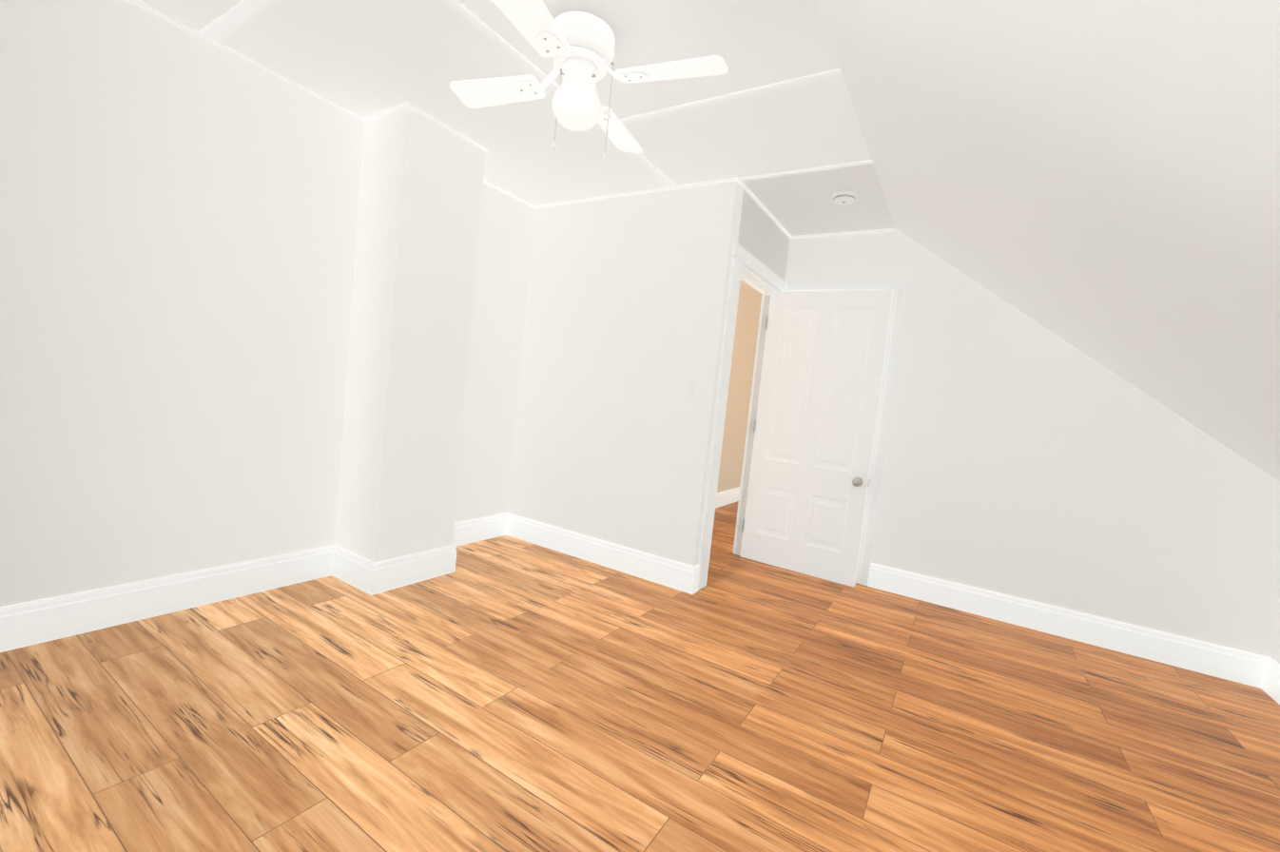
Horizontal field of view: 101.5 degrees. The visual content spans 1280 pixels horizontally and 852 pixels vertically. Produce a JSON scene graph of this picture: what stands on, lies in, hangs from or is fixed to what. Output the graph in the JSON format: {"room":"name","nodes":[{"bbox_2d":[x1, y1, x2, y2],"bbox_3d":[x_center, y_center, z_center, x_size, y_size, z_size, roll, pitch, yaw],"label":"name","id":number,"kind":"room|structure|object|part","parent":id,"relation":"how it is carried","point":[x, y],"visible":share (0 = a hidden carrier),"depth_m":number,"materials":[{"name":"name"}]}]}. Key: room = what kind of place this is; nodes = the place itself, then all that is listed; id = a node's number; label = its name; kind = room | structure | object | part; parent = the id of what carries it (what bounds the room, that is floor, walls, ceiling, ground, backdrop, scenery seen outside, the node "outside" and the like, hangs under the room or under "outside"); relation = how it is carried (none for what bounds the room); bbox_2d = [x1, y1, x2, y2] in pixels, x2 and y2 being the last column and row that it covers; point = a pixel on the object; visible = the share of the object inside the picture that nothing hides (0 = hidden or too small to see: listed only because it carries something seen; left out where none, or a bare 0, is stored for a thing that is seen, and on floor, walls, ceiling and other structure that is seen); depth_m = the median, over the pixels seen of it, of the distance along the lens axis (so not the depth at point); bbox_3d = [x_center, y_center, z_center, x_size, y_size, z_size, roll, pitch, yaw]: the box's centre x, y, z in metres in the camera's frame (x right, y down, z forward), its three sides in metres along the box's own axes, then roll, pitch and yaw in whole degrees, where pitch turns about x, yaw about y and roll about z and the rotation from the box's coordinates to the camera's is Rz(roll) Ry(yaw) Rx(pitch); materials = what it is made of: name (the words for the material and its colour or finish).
{"room":"empty attic bedroom","nodes":[
{"label":"empty attic bedroom","id":0,"kind":"room"},
{"bbox_2d":[0,0,534,607],"bbox_3d":[-1.855,-0.411,2.539,0.120,2.477,3.642,8,4,32],"label":"wall","id":1,"kind":"structure","parent":0,"point":[177,226],"depth_m":2.21,"materials":[{"name":"paint"}]},
{"bbox_2d":[0,545,330,652],"bbox_3d":[-2.250,0.743,2.034,0.018,0.165,2.079,8,4,32],"label":"baseboard","id":2,"kind":"structure","parent":1,"relation":"attached to","point":[38,621],"depth_m":2.25,"materials":[{"name":"paint"}]},
{"bbox_2d":[125,0,365,121],"bbox_3d":[-2.008,-1.628,1.892,0.018,0.018,2.079,8,4,32],"label":"crown molding","id":3,"kind":"structure","parent":1,"relation":"attached to","point":[187,29],"depth_m":2.29,"materials":[{"name":"paint"}]},
{"bbox_2d":[330,544,372,592],"bbox_3d":[-1.547,0.769,2.811,0.360,0.165,0.018,8,4,32],"label":"baseboard","id":4,"kind":"structure","parent":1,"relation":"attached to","point":[348,567],"depth_m":2.82,"materials":[{"name":"paint"}]},
{"bbox_2d":[362,103,403,120],"bbox_3d":[-1.293,-1.601,2.662,0.330,0.018,0.018,8,4,32],"label":"crown molding","id":5,"kind":"structure","parent":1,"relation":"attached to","point":[397,107],"depth_m":2.67,"materials":[{"name":"paint"}]},
{"bbox_2d":[453,513,505,544],"bbox_3d":[-1.244,0.749,3.655,0.018,0.165,0.765,8,4,32],"label":"baseboard","id":6,"kind":"structure","parent":1,"relation":"attached to","point":[472,531],"depth_m":3.79,"materials":[{"name":"paint"}]},
{"bbox_2d":[483,178,533,208],"bbox_3d":[-1.001,-1.622,3.513,0.018,0.018,0.765,8,4,32],"label":"crown molding","id":7,"kind":"structure","parent":1,"relation":"attached to","point":[484,181],"depth_m":3.64,"materials":[{"name":"paint"}]},
{"bbox_2d":[334,107,484,562],"bbox_3d":[-1.300,-0.379,2.958,0.385,2.477,0.490,8,4,32],"label":"chimney column","id":8,"kind":"structure","parent":0,"point":[418,216],"depth_m":2.78,"materials":[{"name":"paint"}]},
{"bbox_2d":[137,0,895,235],"bbox_3d":[-0.457,-1.552,2.315,2.445,0.100,4.730,8,4,32],"label":"ceiling","id":9,"kind":"structure","parent":0,"point":[362,58],"depth_m":2.30,"materials":[{"name":"paint"}]},
{"bbox_2d":[401,101,489,153],"bbox_3d":[-1.006,-1.579,2.780,0.018,0.018,0.522,8,4,32],"label":"crown molding","id":10,"kind":"structure","parent":9,"relation":"attached to","point":[405,105],"depth_m":2.74,"materials":[{"name":"paint"}]},
{"bbox_2d":[198,0,872,187],"bbox_3d":[-0.674,-1.491,1.843,2.301,0.013,3.410,8,4,32],"label":"batten","id":11,"kind":"object","parent":9,"relation":"attached to","point":[235,16],"visible":0.9,"depth_m":2.12,"materials":[{"name":"paint"}]},
{"bbox_2d":[449,0,728,161],"bbox_3d":[-0.231,-1.236,1.944,0.850,0.438,0.850,4,4,-25],"label":"ceiling fan","id":12,"kind":"object","parent":9,"relation":"hanging from","point":[577,47],"visible":1,"depth_m":1.87,"materials":[{"name":"white metal"}]},
{"bbox_3d":[-0.235,-1.194,1.947,0.182,0.179,0.182,8,4,32],"label":"globe","id":13,"kind":"part","parent":12,"relation":"part of","materials":[{"name":"white glass"}]},
{"bbox_2d":[832,191,856,205],"bbox_3d":[1.220,-1.357,3.127,0.136,0.042,0.136,8,4,32],"label":"smoke detector","id":14,"kind":"object","parent":9,"relation":"attached to","point":[843,198],"visible":1,"depth_m":3.09,"materials":[{"name":"white plastic"}]},
{"bbox_2d":[507,181,743,566],"bbox_3d":[-0.203,-0.304,3.586,1.595,2.477,0.120,8,4,32],"label":"wall","id":15,"kind":"structure","parent":0,"point":[625,315],"depth_m":3.45,"materials":[{"name":"paint"}]},
{"bbox_2d":[505,512,699,594],"bbox_3d":[-0.346,0.844,3.600,1.613,0.165,0.032,8,4,32],"label":"baseboard","id":16,"kind":"structure","parent":15,"relation":"attached to","point":[677,575],"depth_m":3.50,"materials":[{"name":"paint"}]},
{"bbox_2d":[533,176,740,208],"bbox_3d":[-0.108,-1.527,3.452,1.613,0.018,0.018,8,4,32],"label":"crown molding","id":17,"kind":"structure","parent":15,"relation":"attached to","point":[737,179],"depth_m":3.37,"materials":[{"name":"paint"}]},
{"bbox_2d":[682,378,695,398],"bbox_3d":[0.297,-0.231,3.191,0.072,0.116,0.024,8,4,32],"label":"light switch","id":18,"kind":"object","parent":15,"relation":"attached to","point":[688,387],"visible":1,"depth_m":3.19,"materials":[{"name":"white plastic"}]},
{"bbox_2d":[0,501,1279,851],"bbox_3d":[0.825,1.116,2.945,4.575,0.060,7.170,8,4,32],"label":"floor","id":19,"kind":"structure","parent":0,"point":[504,693],"depth_m":1.85,"materials":[{"name":"brown wood"}]},
{"bbox_2d":[365,539,464,595],"bbox_3d":[-1.249,0.792,2.922,0.018,0.165,0.522,8,4,32],"label":"baseboard","id":20,"kind":"structure","parent":19,"relation":"on","point":[385,575],"depth_m":2.88,"materials":[{"name":"paint"}]},
{"bbox_2d":[717,289,761,492],"bbox_3d":[0.572,-0.325,5.252,0.120,2.477,3.528,8,4,32],"label":"wall","id":21,"kind":"structure","parent":0,"point":[744,351],"depth_m":6.05,"materials":[{"name":"paint"}]},
{"bbox_2d":[715,486,739,508],"bbox_3d":[0.511,0.831,5.285,0.018,0.165,3.532,8,4,32],"label":"baseboard","id":22,"kind":"structure","parent":21,"relation":"attached to","point":[726,497],"depth_m":6.05,"materials":[{"name":"paint"}]},
{"bbox_2d":[739,279,762,302],"bbox_3d":[1.105,-1.523,4.925,0.840,0.150,3.528,8,4,32],"label":"ceiling","id":23,"kind":"structure","parent":0,"point":[746,288],"depth_m":5.76,"materials":[{"name":"paint"}]},
{"bbox_2d":[735,189,789,555],"bbox_3d":[0.706,-0.216,3.661,0.120,2.477,0.968,8,4,32],"label":"wall","id":24,"kind":"structure","parent":0,"point":[764,238],"depth_m":3.74,"materials":[{"name":"paint"}]},
{"bbox_2d":[698,242,786,590],"bbox_3d":[0.671,-0.042,3.640,0.160,2.127,1.037,8,4,32],"label":"door frame","id":25,"kind":"structure","parent":24,"relation":"attached to","point":[740,270],"depth_m":3.24,"materials":[{"name":"paint"}]},
{"bbox_2d":[738,179,793,238],"bbox_3d":[0.861,-1.431,3.509,0.018,0.018,1.074,8,4,32],"label":"crown molding","id":26,"kind":"structure","parent":24,"relation":"attached to","point":[741,184],"depth_m":3.44,"materials":[{"name":"paint"}]},
{"bbox_2d":[784,229,1279,657],"bbox_3d":[2.199,-0.046,3.373,2.980,2.477,0.120,8,4,32],"label":"wall","id":27,"kind":"structure","parent":0,"point":[1026,457],"depth_m":3.15,"materials":[{"name":"paint"}]},
{"bbox_2d":[740,290,892,587],"bbox_3d":[1.229,0.052,3.765,0.846,2.022,0.184,8,4,33],"label":"door","id":28,"kind":"structure","parent":27,"relation":"in","point":[815,423],"depth_m":3.73,"materials":[{"name":"paint"}]},
{"bbox_2d":[792,228,895,238],"bbox_3d":[1.457,-1.385,3.760,0.690,0.018,0.018,8,4,32],"label":"crown molding","id":29,"kind":"structure","parent":27,"relation":"attached to","point":[888,229],"depth_m":3.75,"materials":[{"name":"paint"}]},
{"bbox_2d":[786,279,908,585],"bbox_3d":[1.358,0.019,3.814,0.827,2.125,0.023,8,4,32],"label":"trim","id":30,"kind":"structure","parent":27,"relation":"attached to","point":[899,287],"depth_m":3.62,"materials":[{"name":"paint"}]},
{"bbox_2d":[867,562,1262,687],"bbox_3d":[2.391,1.149,3.171,1.867,0.165,0.018,8,4,32],"label":"baseboard","id":31,"kind":"structure","parent":27,"relation":"attached to","point":[1241,667],"depth_m":3.05,"materials":[{"name":"paint"}]},
{"bbox_2d":[816,0,1279,482],"bbox_3d":[1.393,-0.510,1.162,2.130,1.657,4.730,8,4,32],"label":"ceiling","id":32,"kind":"structure","parent":0,"point":[1097,181],"depth_m":1.53,"materials":[{"name":"paint"}]},
{"bbox_2d":[1269,602,1279,664],"bbox_3d":[2.114,0.844,0.709,0.120,1.008,4.490,8,4,32],"label":"wall","id":33,"kind":"structure","parent":0,"point":[1275,652],"depth_m":2.64,"materials":[{"name":"paint"}]},
{"bbox_2d":[1259,656,1279,704],"bbox_3d":[2.015,1.255,0.770,0.018,0.165,4.494,8,4,32],"label":"baseboard","id":34,"kind":"structure","parent":33,"relation":"attached to","point":[1270,674],"depth_m":2.61,"materials":[{"name":"paint"}]}
]}

